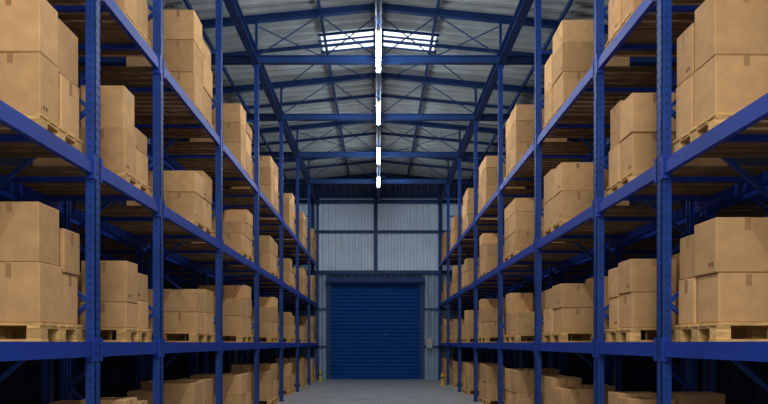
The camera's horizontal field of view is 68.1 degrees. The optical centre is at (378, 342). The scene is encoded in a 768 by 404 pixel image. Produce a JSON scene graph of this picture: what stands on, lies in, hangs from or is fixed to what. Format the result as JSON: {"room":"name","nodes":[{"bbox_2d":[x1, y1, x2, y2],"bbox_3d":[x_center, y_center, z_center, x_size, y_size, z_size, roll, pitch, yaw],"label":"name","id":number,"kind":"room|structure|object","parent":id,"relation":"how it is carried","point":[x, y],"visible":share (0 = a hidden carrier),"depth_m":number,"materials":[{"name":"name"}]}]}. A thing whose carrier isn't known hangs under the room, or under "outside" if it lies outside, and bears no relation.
{"room":"warehouse","nodes":[
{"label":"warehouse","id":0,"kind":"room"},
{"bbox_2d":[0,65,228,403],"bbox_3d":[-6.250,-2.870,10.310,0.100,8.740,26.620,0,0,0],"label":"wall","id":1,"kind":"structure","parent":0,"point":[23,385],"depth_m":12.84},
{"bbox_2d":[78,3,676,203],"bbox_3d":[0.000,-6.380,11.650,12.410,1.310,23.410,0,0,0],"label":"roof","id":2,"kind":"structure","parent":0,"point":[239,57],"depth_m":14.59,"materials":[{"name":"metal"}]},
{"bbox_2d":[376,23,380,72],"bbox_3d":[0.000,-5.617,10.750,0.080,0.285,1.540,0,0,0],"label":"fluorescent light","id":3,"kind":"object","parent":2,"relation":"hanging from","point":[378,29],"visible":1,"depth_m":10.59,"materials":[{"name":"white metal"}]},
{"bbox_2d":[147,0,608,187],"bbox_3d":[0.000,-6.855,10.310,12.400,0.810,26.620,0,0,0],"label":"ceiling","id":4,"kind":"structure","parent":0,"point":[204,9],"depth_m":14.66,"materials":[{"name":"metal"}]},
{"bbox_2d":[317,28,439,52],"bbox_3d":[0.000,-6.934,13.040,2.725,0.181,0.755,0,0,0],"label":"skylight","id":5,"kind":"object","parent":4,"relation":"attached to","point":[362,34],"visible":0.74,"depth_m":12.91,"materials":[{"name":"glass"}]},
{"bbox_2d":[258,16,498,161],"bbox_3d":[0.000,-6.600,13.420,5.014,0.218,13.973,0,0,0],"label":"rods","id":6,"kind":"object","parent":4,"relation":"attached to","point":[374,16],"depth_m":13.66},
{"bbox_2d":[183,0,573,204],"bbox_3d":[0.000,-6.310,10.210,10.050,1.260,26.420,0,0,0],"label":"beams","id":7,"kind":"structure","parent":4,"relation":"attached to","point":[234,10],"depth_m":12.78,"materials":[{"name":"metal"}]},
{"bbox_2d":[229,173,527,378],"bbox_3d":[0.000,-2.870,23.685,12.400,8.740,0.270,0,0,0],"label":"wall","id":8,"kind":"structure","parent":0,"point":[337,251],"depth_m":23.57,"materials":[{"name":"metal"}]},
{"bbox_2d":[327,276,423,283],"bbox_3d":[-0.130,-2.580,23.410,3.980,0.300,0.380,0,0,0],"label":"hood","id":9,"kind":"object","parent":8,"relation":"attached to","point":[330,279],"depth_m":23.23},
{"bbox_2d":[331,284,419,378],"bbox_3d":[-0.130,-0.468,23.550,3.700,3.935,0.100,0,0,0],"label":"shutter slats","id":10,"kind":"object","parent":8,"relation":"attached to","point":[375,328],"visible":1,"depth_m":23.55,"materials":[{"name":"metal"}]},
{"bbox_2d":[327,284,423,378],"bbox_3d":[-0.130,-0.490,23.510,3.980,3.980,0.180,0,0,0],"label":"rails","id":11,"kind":"object","parent":8,"relation":"attached to","point":[421,287],"visible":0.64,"depth_m":23.42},
{"bbox_2d":[251,178,505,366],"bbox_3d":[0.000,-2.650,23.480,12.400,8.300,0.120,0,0,0],"label":"trim","id":12,"kind":"structure","parent":8,"relation":"attached to","point":[375,231],"depth_m":23.46,"materials":[{"name":"metal"}]},
{"bbox_2d":[259,379,497,403],"bbox_3d":[0.000,1.550,10.410,12.400,0.100,26.820,0,0,0],"label":"floor","id":13,"kind":"structure","parent":0,"point":[327,391],"depth_m":16.87,"materials":[{"name":"concrete"}]},
{"bbox_2d":[0,57,287,403],"bbox_3d":[-4.275,-2.090,12.800,1.190,7.180,21.160,0,0,0],"label":"rack","id":14,"kind":"object","parent":13,"relation":"on","point":[176,271],"visible":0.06,"depth_m":9.33,"materials":[{"name":"blue paint"}]},
{"bbox_2d":[0,0,318,403],"bbox_3d":[-3.025,-2.090,12.800,1.190,7.180,21.160,0,0,0],"label":"rack","id":15,"kind":"object","parent":13,"relation":"on","point":[162,109],"visible":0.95,"depth_m":6.78,"materials":[{"name":"metal"}]},
{"bbox_2d":[0,322,82,341],"bbox_3d":[-3.040,-0.083,4.580,1.000,0.145,0.600,0,0,0],"label":"wooden pallet","id":16,"kind":"object","parent":15,"relation":"on","point":[9,331],"visible":0.99,"depth_m":4.54,"materials":[{"name":"brown wood"}]},
{"bbox_2d":[0,202,79,324],"bbox_3d":[-3.036,-0.615,4.579,0.962,0.918,0.575,0,0,0],"label":"cardboard boxes","id":17,"kind":"object","parent":16,"relation":"on","point":[40,259],"visible":0.94,"depth_m":4.30},
{"bbox_2d":[22,113,82,151],"bbox_3d":[-3.042,-1.663,4.580,1.000,0.145,0.600,0,0,0],"label":"wooden pallet","id":18,"kind":"object","parent":15,"relation":"on","point":[41,119],"visible":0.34,"depth_m":4.52,"materials":[{"name":"brown wood"}]},
{"bbox_2d":[0,0,78,137],"bbox_3d":[-3.042,-2.230,4.577,0.973,0.988,0.570,0,0,0],"label":"cardboard boxes","id":19,"kind":"object","parent":18,"relation":"on","point":[39,52],"visible":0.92,"depth_m":4.30},
{"bbox_2d":[61,11,151,56],"bbox_3d":[-3.038,-3.272,6.040,1.000,0.145,0.620,0,0,0],"label":"wooden pallet","id":20,"kind":"object","parent":15,"relation":"on","point":[126,13],"visible":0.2,"depth_m":6.13,"materials":[{"name":"brown wood"}]},
{"bbox_2d":[114,0,147,38],"bbox_3d":[-3.041,-3.925,6.043,0.959,1.158,0.596,0,0,0],"label":"cardboard boxes","id":21,"kind":"object","parent":20,"relation":"on","point":[137,9],"visible":0.16,"depth_m":6.08},
{"bbox_2d":[82,328,151,341],"bbox_3d":[-3.032,-0.083,6.040,1.000,0.145,0.620,0,0,0],"label":"wooden pallet","id":22,"kind":"object","parent":15,"relation":"on","point":[122,334],"visible":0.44,"depth_m":5.99,"materials":[{"name":"brown wood"}]},
{"bbox_2d":[77,261,147,328],"bbox_3d":[-3.031,-0.495,6.041,0.976,0.678,0.596,0,0,0],"label":"cardboard boxes","id":23,"kind":"object","parent":22,"relation":"on","point":[123,290],"visible":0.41,"depth_m":5.75},
{"bbox_2d":[112,171,150,195],"bbox_3d":[-3.040,-1.663,6.040,1.000,0.145,0.620,0,0,0],"label":"wooden pallet","id":24,"kind":"object","parent":15,"relation":"on","point":[125,175],"visible":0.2,"depth_m":5.99,"materials":[{"name":"brown wood"}]},
{"bbox_2d":[33,85,147,184],"bbox_3d":[-3.043,-2.175,6.038,0.965,0.878,0.600,0,0,0],"label":"cardboard boxes","id":25,"kind":"object","parent":24,"relation":"on","point":[123,147],"visible":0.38,"depth_m":5.76},
{"bbox_2d":[151,332,214,341],"bbox_3d":[-3.035,-0.083,8.370,1.000,0.145,0.880,0,0,0],"label":"wooden pallet","id":26,"kind":"object","parent":15,"relation":"on","point":[172,336],"visible":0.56,"depth_m":8.33,"materials":[{"name":"brown wood"}]},
{"bbox_2d":[148,289,213,332],"bbox_3d":[-3.033,-0.475,8.371,0.969,0.638,0.853,0,0,0],"label":"cardboard boxes","id":27,"kind":"object","parent":26,"relation":"on","point":[184,310],"visible":0.61,"depth_m":7.95},
{"bbox_2d":[186,219,213,236],"bbox_3d":[-3.048,-1.663,8.370,1.000,0.145,0.880,0,0,0],"label":"wooden pallet","id":28,"kind":"object","parent":15,"relation":"on","point":[196,222],"visible":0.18,"depth_m":8.29,"materials":[{"name":"brown wood"}]},
{"bbox_2d":[126,171,211,228],"bbox_3d":[-3.049,-2.135,8.367,0.977,0.798,0.854,0,0,0],"label":"cardboard boxes","id":29,"kind":"object","parent":28,"relation":"on","point":[188,194],"visible":0.55,"depth_m":7.95},
{"bbox_2d":[193,103,213,128],"bbox_3d":[-3.049,-3.272,8.370,1.000,0.145,0.880,0,0,0],"label":"wooden pallet","id":30,"kind":"object","parent":15,"relation":"on","point":[195,104],"visible":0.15,"depth_m":8.27,"materials":[{"name":"brown wood"}]},
{"bbox_2d":[126,10,212,123],"bbox_3d":[-3.053,-4.005,8.368,0.976,1.318,0.859,0,0,0],"label":"cardboard boxes","id":31,"kind":"object","parent":30,"relation":"on","point":[186,55],"visible":0.41,"depth_m":7.95},
{"bbox_2d":[188,335,252,341],"bbox_3d":[-3.046,-0.083,11.075,1.000,0.145,0.950,0,0,0],"label":"wooden pallet","id":32,"kind":"object","parent":15,"relation":"on","point":[227,338],"visible":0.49,"depth_m":11.03,"materials":[{"name":"brown wood"}]},
{"bbox_2d":[199,285,251,334],"bbox_3d":[-3.047,-0.645,11.076,0.975,0.978,0.926,0,0,0],"label":"cardboard boxes","id":33,"kind":"object","parent":32,"relation":"on","point":[237,302],"visible":0.5,"depth_m":10.75},
{"bbox_2d":[235,250,253,262],"bbox_3d":[-3.032,-1.663,11.075,1.000,0.145,0.950,0,0,0],"label":"wooden pallet","id":34,"kind":"object","parent":15,"relation":"on","point":[243,253],"visible":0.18,"depth_m":10.98,"materials":[{"name":"brown wood"}]},
{"bbox_2d":[191,210,252,255],"bbox_3d":[-3.034,-2.171,11.079,0.973,0.869,0.920,0,0,0],"label":"cardboard boxes","id":35,"kind":"object","parent":34,"relation":"on","point":[237,224],"visible":0.55,"depth_m":10.78},
{"bbox_2d":[231,336,278,342],"bbox_3d":[-3.044,-0.083,14.010,1.000,0.145,1.000,0,0,0],"label":"wooden pallet","id":36,"kind":"object","parent":15,"relation":"on","point":[270,339],"visible":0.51,"depth_m":13.53,"materials":[{"name":"brown wood"}]},
{"bbox_2d":[251,297,277,336],"bbox_3d":[-3.041,-0.645,14.011,0.961,0.978,0.976,0,0,0],"label":"cardboard boxes","id":37,"kind":"object","parent":36,"relation":"on","point":[268,306],"visible":0.46,"depth_m":13.53},
{"bbox_2d":[266,270,278,278],"bbox_3d":[-3.044,-1.663,14.010,1.000,0.145,1.000,0,0,0],"label":"wooden pallet","id":38,"kind":"object","parent":15,"relation":"on","point":[269,271],"visible":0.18,"depth_m":13.89,"materials":[{"name":"brown wood"}]},
{"bbox_2d":[252,236,277,272],"bbox_3d":[-3.040,-2.165,14.011,0.958,0.858,0.967,0,0,0],"label":"cardboard boxes","id":39,"kind":"object","parent":38,"relation":"on","point":[268,248],"visible":0.41,"depth_m":13.53},
{"bbox_2d":[261,338,294,342],"bbox_3d":[-3.045,-0.083,16.910,1.000,0.145,1.000,0,0,0],"label":"wooden pallet","id":40,"kind":"object","parent":15,"relation":"on","point":[288,340],"visible":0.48,"depth_m":16.79,"materials":[{"name":"brown wood"}]},
{"bbox_2d":[277,312,294,337],"bbox_3d":[-3.043,-0.525,16.906,0.969,0.738,0.973,0,0,0],"label":"cardboard boxes","id":41,"kind":"object","parent":40,"relation":"on","point":[288,318],"visible":0.43,"depth_m":16.43},
{"bbox_3d":[-3.048,-3.272,11.075,1.000,0.145,0.950,0,0,0],"label":"wooden pallet","id":42,"kind":"object","parent":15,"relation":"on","visible":0},
{"bbox_2d":[190,103,251,175],"bbox_3d":[-3.046,-3.915,11.076,0.984,1.138,0.928,0,0,0],"label":"cardboard boxes","id":43,"kind":"object","parent":42,"relation":"on","point":[237,133],"visible":0.38,"depth_m":10.62},
{"bbox_3d":[-3.040,-0.083,22.710,1.000,0.145,1.000,0,0,0],"label":"wooden pallet","id":44,"kind":"object","parent":15,"relation":"on","visible":0},
{"bbox_2d":[294,316,315,338],"bbox_3d":[-3.044,-0.605,22.708,0.973,0.898,0.975,0,0,0],"label":"cardboard boxes","id":45,"kind":"object","parent":44,"relation":"on","point":[303,320],"visible":0.38,"depth_m":22.23},
{"bbox_3d":[-3.034,-3.272,14.010,1.000,0.145,1.000,0,0,0],"label":"wooden pallet","id":46,"kind":"object","parent":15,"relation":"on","visible":0},
{"bbox_2d":[231,156,278,210],"bbox_3d":[-3.033,-3.905,14.010,0.969,1.118,0.969,0,0,0],"label":"cardboard boxes","id":47,"kind":"object","parent":46,"relation":"on","point":[268,169],"visible":0.39,"depth_m":13.54},
{"bbox_3d":[-3.048,-1.662,16.910,1.000,0.145,1.000,0,0,0],"label":"wooden pallet","id":48,"kind":"object","parent":15,"relation":"on","visible":0},
{"bbox_2d":[277,258,294,285],"bbox_3d":[-3.049,-2.203,16.910,0.973,0.935,0.972,0,0,0],"label":"cardboard boxes","id":49,"kind":"object","parent":48,"relation":"on","point":[288,276],"visible":0.2,"depth_m":16.43},
{"bbox_3d":[-3.038,-1.662,19.810,1.000,0.145,1.000,0,0,0],"label":"wooden pallet","id":50,"kind":"object","parent":15,"relation":"on","visible":0},
{"bbox_2d":[292,268,306,293],"bbox_3d":[-3.038,-2.165,19.809,0.961,0.858,0.976,0,0,0],"label":"cardboard boxes","id":51,"kind":"object","parent":50,"relation":"on","point":[302,273],"visible":0.22,"depth_m":19.33},
{"bbox_3d":[-3.048,-3.272,16.910,1.000,0.145,1.000,0,0,0],"label":"wooden pallet","id":52,"kind":"object","parent":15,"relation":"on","visible":0},
{"bbox_2d":[259,193,294,230],"bbox_3d":[-3.051,-3.915,16.912,0.972,1.138,0.973,0,0,0],"label":"cardboard boxes","id":53,"kind":"object","parent":52,"relation":"on","point":[288,198],"visible":0.3,"depth_m":16.44},
{"bbox_3d":[-3.033,-3.272,22.710,1.000,0.145,1.000,0,0,0],"label":"wooden pallet","id":54,"kind":"object","parent":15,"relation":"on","visible":0},
{"bbox_2d":[306,228,315,259],"bbox_3d":[-3.030,-3.915,22.711,0.977,1.138,0.981,0,0,0],"label":"cardboard boxes","id":55,"kind":"object","parent":54,"relation":"on","point":[312,232],"visible":0.2,"depth_m":22.23},
{"bbox_3d":[-3.050,-3.272,19.810,1.000,0.145,1.000,0,0,0],"label":"wooden pallet","id":56,"kind":"object","parent":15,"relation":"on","visible":0},
{"bbox_2d":[276,212,306,246],"bbox_3d":[-3.048,-3.915,19.810,0.984,1.138,0.969,0,0,0],"label":"cardboard boxes","id":57,"kind":"object","parent":56,"relation":"on","point":[302,218],"visible":0.25,"depth_m":19.33},
{"bbox_2d":[251,396,278,403],"bbox_3d":[-3.039,1.427,14.010,1.000,0.145,1.000,0,0,0],"label":"wooden pallet","id":58,"kind":"object","parent":13,"relation":"on","point":[276,399],"visible":0.41,"depth_m":13.96,"materials":[{"name":"brown wood"}]},
{"bbox_2d":[231,363,277,399],"bbox_3d":[-3.039,0.935,14.009,0.969,0.838,0.975,0,0,0],"label":"cardboard boxes","id":59,"kind":"object","parent":58,"relation":"on","point":[268,382],"visible":0.63,"depth_m":13.53},
{"bbox_2d":[278,387,295,394],"bbox_3d":[-3.043,1.427,16.910,1.000,0.145,1.000,0,0,0],"label":"wooden pallet","id":60,"kind":"object","parent":13,"relation":"on","point":[289,392],"visible":0.34,"depth_m":16.61,"materials":[{"name":"brown wood"}]},
{"bbox_2d":[277,363,293,389],"bbox_3d":[-3.046,0.975,16.907,0.968,0.758,0.973,0,0,0],"label":"cardboard boxes","id":61,"kind":"object","parent":60,"relation":"on","point":[288,378],"visible":0.31,"depth_m":16.43},
{"bbox_2d":[294,381,306,386],"bbox_3d":[-3.046,1.427,19.810,1.000,0.145,1.000,0,0,0],"label":"wooden pallet","id":62,"kind":"object","parent":13,"relation":"on","point":[303,384],"visible":0.29,"depth_m":19.32,"materials":[{"name":"brown wood"}]},
{"bbox_2d":[275,358,306,382],"bbox_3d":[-3.048,0.935,19.813,0.973,0.838,0.975,0,0,0],"label":"cardboard boxes","id":63,"kind":"object","parent":62,"relation":"on","point":[302,363],"visible":0.38,"depth_m":19.33},
{"bbox_2d":[450,381,462,386],"bbox_3d":[3.046,1.427,19.810,1.000,0.145,1.000,0,0,0],"label":"wooden pallet","id":64,"kind":"object","parent":13,"relation":"on","point":[451,382],"visible":0.27,"depth_m":19.32,"materials":[{"name":"brown wood"}]},
{"bbox_2d":[451,361,478,382],"bbox_3d":[3.043,0.996,19.807,0.960,0.716,0.975,0,0,0],"label":"cardboard boxes","id":65,"kind":"object","parent":64,"relation":"on","point":[454,372],"visible":0.24,"depth_m":19.33},
{"bbox_2d":[461,387,478,394],"bbox_3d":[3.044,1.427,16.910,1.000,0.145,1.000,0,0,0],"label":"wooden pallet","id":66,"kind":"object","parent":13,"relation":"on","point":[467,392],"visible":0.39,"depth_m":16.45,"materials":[{"name":"brown wood"}]},
{"bbox_2d":[463,362,486,389],"bbox_3d":[3.045,0.975,16.911,0.961,0.758,0.970,0,0,0],"label":"cardboard boxes","id":67,"kind":"object","parent":66,"relation":"on","point":[468,368],"visible":0.38,"depth_m":16.43},
{"bbox_2d":[478,396,505,403],"bbox_3d":[3.045,1.427,14.010,1.000,0.145,1.000,0,0,0],"label":"wooden pallet","id":68,"kind":"object","parent":13,"relation":"on","point":[480,399],"visible":0.38,"depth_m":13.96,"materials":[{"name":"brown wood"}]},
{"bbox_2d":[479,363,505,399],"bbox_3d":[3.046,0.935,14.012,0.981,0.838,0.970,0,0,0],"label":"cardboard boxes","id":69,"kind":"object","parent":68,"relation":"on","point":[488,382],"visible":0.43,"depth_m":13.53},
{"bbox_2d":[438,0,767,403],"bbox_3d":[3.025,-2.090,12.800,1.190,7.180,21.160,0,0,0],"label":"rack","id":70,"kind":"object","parent":13,"relation":"on","point":[585,113],"visible":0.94,"depth_m":6.46,"materials":[{"name":"metal"}]},
{"bbox_2d":[461,338,494,342],"bbox_3d":[3.034,-0.083,16.910,1.000,0.145,1.000,0,0,0],"label":"wooden pallet","id":71,"kind":"object","parent":70,"relation":"on","point":[463,340],"visible":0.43,"depth_m":16.86,"materials":[{"name":"brown wood"}]},
{"bbox_2d":[462,310,478,337],"bbox_3d":[3.030,-0.555,16.906,0.968,0.798,0.967,0,0,0],"label":"cardboard boxes","id":72,"kind":"object","parent":71,"relation":"on","point":[468,327],"visible":0.26,"depth_m":16.44},
{"bbox_2d":[478,270,490,278],"bbox_3d":[3.047,-1.663,14.010,1.000,0.145,1.000,0,0,0],"label":"wooden pallet","id":73,"kind":"object","parent":70,"relation":"on","point":[485,271],"visible":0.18,"depth_m":13.83,"materials":[{"name":"brown wood"}]},
{"bbox_2d":[479,233,504,273],"bbox_3d":[3.044,-2.225,14.011,0.966,0.978,0.980,0,0,0],"label":"cardboard boxes","id":74,"kind":"object","parent":73,"relation":"on","point":[488,242],"visible":0.29,"depth_m":13.78},
{"bbox_2d":[478,336,525,342],"bbox_3d":[3.030,-0.083,14.010,1.000,0.145,1.000,0,0,0],"label":"wooden pallet","id":75,"kind":"object","parent":70,"relation":"on","point":[486,339],"visible":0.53,"depth_m":13.51,"materials":[{"name":"brown wood"}]},
{"bbox_2d":[478,297,505,336],"bbox_3d":[3.027,-0.645,14.009,0.968,0.978,0.976,0,0,0],"label":"cardboard boxes","id":76,"kind":"object","parent":75,"relation":"on","point":[488,308],"visible":0.47,"depth_m":13.63},
{"bbox_2d":[503,250,521,262],"bbox_3d":[3.031,-1.663,11.075,1.000,0.145,0.950,0,0,0],"label":"wooden pallet","id":77,"kind":"object","parent":70,"relation":"on","point":[514,252],"visible":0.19,"depth_m":10.98,"materials":[{"name":"brown wood"}]},
{"bbox_2d":[504,198,565,256],"bbox_3d":[3.030,-2.225,11.075,0.961,0.978,0.930,0,0,0],"label":"cardboard boxes","id":78,"kind":"object","parent":77,"relation":"on","point":[519,214],"visible":0.52,"depth_m":10.62},
{"bbox_2d":[504,335,568,341],"bbox_3d":[3.046,-0.083,11.075,1.000,0.145,0.950,0,0,0],"label":"wooden pallet","id":79,"kind":"object","parent":70,"relation":"on","point":[507,338],"visible":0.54,"depth_m":11.03,"materials":[{"name":"brown wood"}]},
{"bbox_2d":[506,291,544,334],"bbox_3d":[3.051,-0.570,11.074,0.943,0.827,0.917,0,0,0],"label":"cardboard boxes","id":80,"kind":"object","parent":79,"relation":"on","point":[519,306],"visible":0.44,"depth_m":11.03},
{"bbox_2d":[543,103,563,128],"bbox_3d":[3.049,-3.272,8.370,1.000,0.145,0.880,0,0,0],"label":"wooden pallet","id":81,"kind":"object","parent":70,"relation":"on","point":[561,104],"visible":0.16,"depth_m":8.30,"materials":[{"name":"brown wood"}]},
{"bbox_2d":[544,20,629,124],"bbox_3d":[3.051,-3.940,8.367,0.976,1.188,0.849,0,0,0],"label":"cardboard boxes","id":82,"kind":"object","parent":81,"relation":"on","point":[571,59],"visible":0.41,"depth_m":7.96},
{"bbox_2d":[543,219,570,236],"bbox_3d":[3.046,-1.663,8.370,1.000,0.145,0.880,0,0,0],"label":"wooden pallet","id":83,"kind":"object","parent":70,"relation":"on","point":[560,222],"visible":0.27,"depth_m":8.30,"materials":[{"name":"brown wood"}]},
{"bbox_2d":[544,162,628,229],"bbox_3d":[3.039,-2.155,8.373,0.968,0.838,0.853,0,0,0],"label":"cardboard boxes","id":84,"kind":"object","parent":83,"relation":"on","point":[568,187],"visible":0.66,"depth_m":7.96},
{"bbox_2d":[542,332,605,341],"bbox_3d":[3.034,-0.083,8.370,1.000,0.145,0.880,0,0,0],"label":"wooden pallet","id":85,"kind":"object","parent":70,"relation":"on","point":[552,336],"visible":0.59,"depth_m":8.33,"materials":[{"name":"brown wood"}]},
{"bbox_2d":[544,276,610,332],"bbox_3d":[3.031,-0.545,8.366,0.963,0.778,0.851,0,0,0],"label":"cardboard boxes","id":86,"kind":"object","parent":85,"relation":"on","point":[569,307],"visible":0.62,"depth_m":7.95},
{"bbox_2d":[607,171,644,195],"bbox_3d":[3.050,-1.663,6.040,1.000,0.145,0.620,0,0,0],"label":"wooden pallet","id":87,"kind":"object","parent":70,"relation":"on","point":[631,175],"visible":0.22,"depth_m":5.99,"materials":[{"name":"brown wood"}]},
{"bbox_2d":[609,93,727,185],"bbox_3d":[3.049,-2.165,6.038,0.973,0.858,0.596,0,0,0],"label":"cardboard boxes","id":88,"kind":"object","parent":87,"relation":"on","point":[633,120],"visible":0.42,"depth_m":5.76},
{"bbox_2d":[605,328,675,341],"bbox_3d":[3.033,-0.083,6.040,1.000,0.145,0.620,0,0,0],"label":"wooden pallet","id":89,"kind":"object","parent":70,"relation":"on","point":[617,334],"visible":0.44,"depth_m":5.99,"materials":[{"name":"brown wood"}]},
{"bbox_2d":[608,253,680,328],"bbox_3d":[3.033,-0.535,6.042,0.960,0.758,0.590,0,0,0],"label":"cardboard boxes","id":90,"kind":"object","parent":89,"relation":"on","point":[632,286],"visible":0.5,"depth_m":5.75},
{"bbox_2d":[605,11,694,56],"bbox_3d":[3.037,-3.272,6.040,1.000,0.145,0.620,0,0,0],"label":"wooden pallet","id":91,"kind":"object","parent":70,"relation":"on","point":[630,13],"visible":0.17,"depth_m":6.13,"materials":[{"name":"brown wood"}]},
{"bbox_2d":[608,0,642,39],"bbox_3d":[3.034,-3.775,6.041,0.959,0.858,0.591,0,0,0],"label":"cardboard boxes","id":92,"kind":"object","parent":91,"relation":"on","point":[618,10],"visible":0.27,"depth_m":6.08},
{"bbox_2d":[673,113,734,152],"bbox_3d":[3.031,-1.663,4.580,1.000,0.145,0.600,0,0,0],"label":"wooden pallet","id":93,"kind":"object","parent":70,"relation":"on","point":[713,120],"visible":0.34,"depth_m":4.52,"materials":[{"name":"brown wood"}]},
{"bbox_2d":[676,0,767,138],"bbox_3d":[3.033,-2.265,4.582,0.976,1.058,0.571,0,0,0],"label":"cardboard boxes","id":94,"kind":"object","parent":93,"relation":"on","point":[722,56],"visible":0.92,"depth_m":4.30},
{"bbox_2d":[674,322,767,341],"bbox_3d":[3.042,-0.083,4.580,1.000,0.145,0.600,0,0,0],"label":"wooden pallet","id":95,"kind":"object","parent":70,"relation":"on","point":[717,331],"visible":0.99,"depth_m":4.54,"materials":[{"name":"brown wood"}]},
{"bbox_2d":[679,217,767,324],"bbox_3d":[3.037,-0.555,4.583,0.968,0.798,0.573,0,0,0],"label":"cardboard boxes","id":96,"kind":"object","parent":95,"relation":"on","point":[724,263],"visible":0.92,"depth_m":4.30},
{"bbox_3d":[3.030,-1.662,16.910,1.000,0.145,1.000,0,0,0],"label":"wooden pallet","id":97,"kind":"object","parent":70,"relation":"on","visible":0},
{"bbox_2d":[462,258,479,285],"bbox_3d":[3.025,-2.192,16.911,0.971,0.912,0.977,0,0,0],"label":"cardboard boxes","id":98,"kind":"object","parent":97,"relation":"on","point":[468,266],"visible":0.35,"depth_m":16.44},
{"bbox_3d":[3.049,-3.272,11.075,1.000,0.145,0.950,0,0,0],"label":"wooden pallet","id":99,"kind":"object","parent":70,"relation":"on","visible":0},
{"bbox_2d":[506,104,566,174],"bbox_3d":[3.050,-3.905,11.073,0.974,1.118,0.924,0,0,0],"label":"cardboard boxes","id":100,"kind":"object","parent":99,"relation":"on","point":[520,124],"visible":0.34,"depth_m":10.62},
{"bbox_3d":[3.032,-3.272,14.010,1.000,0.145,1.000,0,0,0],"label":"wooden pallet","id":101,"kind":"object","parent":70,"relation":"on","visible":0},
{"bbox_2d":[478,156,524,210],"bbox_3d":[3.027,-3.915,14.009,0.970,1.138,0.971,0,0,0],"label":"cardboard boxes","id":102,"kind":"object","parent":101,"relation":"on","point":[488,169],"visible":0.38,"depth_m":13.53},
{"bbox_3d":[3.046,-3.272,16.910,1.000,0.145,1.000,0,0,0],"label":"wooden pallet","id":103,"kind":"object","parent":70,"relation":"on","visible":0},
{"bbox_2d":[462,188,497,232],"bbox_3d":[3.049,-3.915,16.912,0.980,1.138,0.979,0,0,0],"label":"cardboard boxes","id":104,"kind":"object","parent":103,"relation":"on","point":[468,198],"visible":0.25,"depth_m":16.43},
{"bbox_3d":[3.049,-3.272,19.810,1.000,0.145,1.000,0,0,0],"label":"wooden pallet","id":105,"kind":"object","parent":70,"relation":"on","visible":0},
{"bbox_2d":[450,215,478,248],"bbox_3d":[3.050,-3.915,19.810,0.966,1.138,0.975,0,0,0],"label":"cardboard boxes","id":106,"kind":"object","parent":105,"relation":"on","point":[454,222],"visible":0.23,"depth_m":19.33},
{"bbox_3d":[3.039,-3.272,22.710,1.000,0.145,1.000,0,0,0],"label":"wooden pallet","id":107,"kind":"object","parent":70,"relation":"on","visible":0},
{"bbox_2d":[441,232,450,259],"bbox_3d":[3.047,-3.845,22.711,0.968,0.998,0.980,0,0,0],"label":"cardboard boxes","id":108,"kind":"object","parent":107,"relation":"on","point":[444,236],"visible":0.19,"depth_m":22.23},
{"bbox_2d":[469,57,767,391],"bbox_3d":[4.275,-2.090,12.800,1.190,7.180,21.160,0,0,0],"label":"rack","id":109,"kind":"object","parent":13,"relation":"on","point":[580,271],"visible":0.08,"depth_m":8.88,"materials":[{"name":"metal"}]},
{"bbox_3d":[-3.044,1.428,6.040,1.000,0.145,0.620,0,0,0],"label":"wooden pallet","id":110,"kind":"object","parent":13,"relation":"on","visible":0},
{"bbox_2d":[49,397,147,403],"bbox_3d":[-3.042,0.965,6.041,0.978,0.778,0.594,0,0,0],"label":"cardboard boxes","id":111,"kind":"object","parent":110,"relation":"on","point":[103,400],"visible":0.8,"depth_m":5.93},
{"bbox_3d":[-3.046,1.428,8.370,1.000,0.145,0.880,0,0,0],"label":"wooden pallet","id":112,"kind":"object","parent":13,"relation":"on","visible":0},
{"bbox_2d":[127,378,212,403],"bbox_3d":[-3.044,0.950,8.370,0.962,0.808,0.852,0,0,0],"label":"cardboard boxes","id":113,"kind":"object","parent":112,"relation":"on","point":[184,390],"visible":0.84,"depth_m":7.96},
{"bbox_3d":[-3.042,1.428,11.075,1.000,0.145,0.950,0,0,0],"label":"wooden pallet","id":114,"kind":"object","parent":13,"relation":"on","visible":0},
{"bbox_2d":[190,372,250,403],"bbox_3d":[-3.046,0.975,11.074,0.972,0.758,0.923,0,0,0],"label":"cardboard boxes","id":115,"kind":"object","parent":114,"relation":"on","point":[236,385],"visible":0.59,"depth_m":10.62},
{"bbox_3d":[3.035,1.428,6.040,1.000,0.145,0.620,0,0,0],"label":"wooden pallet","id":116,"kind":"object","parent":13,"relation":"on","visible":0},
{"bbox_2d":[608,392,724,403],"bbox_3d":[3.034,0.935,6.040,0.974,0.838,0.585,0,0,0],"label":"cardboard boxes","id":117,"kind":"object","parent":116,"relation":"on","point":[613,397],"visible":0.84,"depth_m":5.76},
{"bbox_3d":[3.036,1.428,8.370,1.000,0.145,0.880,0,0,0],"label":"wooden pallet","id":118,"kind":"object","parent":13,"relation":"on","visible":0},
{"bbox_2d":[544,376,614,403],"bbox_3d":[3.031,0.935,8.371,0.965,0.838,0.848,0,0,0],"label":"cardboard boxes","id":119,"kind":"object","parent":118,"relation":"on","point":[557,389],"visible":0.9,"depth_m":8.36},
{"bbox_3d":[3.049,1.428,11.075,1.000,0.145,0.950,0,0,0],"label":"wooden pallet","id":120,"kind":"object","parent":13,"relation":"on","visible":0},
{"bbox_2d":[505,368,564,403],"bbox_3d":[3.049,0.935,11.074,0.978,0.838,0.921,0,0,0],"label":"cardboard boxes","id":121,"kind":"object","parent":120,"relation":"on","point":[519,382],"visible":0.68,"depth_m":10.62},
{"bbox_2d":[528,65,767,403],"bbox_3d":[6.250,-2.870,10.310,0.100,8.740,26.620,0,0,0],"label":"wall","id":122,"kind":"structure","parent":0,"point":[639,373],"depth_m":11.74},
{"bbox_3d":[3.050,-1.662,19.810,1.000,0.145,1.000,0,0,0],"label":"wooden pallet","id":123,"kind":"object","parent":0,"visible":0},
{"bbox_2d":[450,265,461,293],"bbox_3d":[3.047,-2.225,19.806,0.964,0.978,0.965,0,0,0],"label":"cardboard boxes","id":124,"kind":"object","parent":123,"relation":"on","point":[454,286],"visible":0.23,"depth_m":19.33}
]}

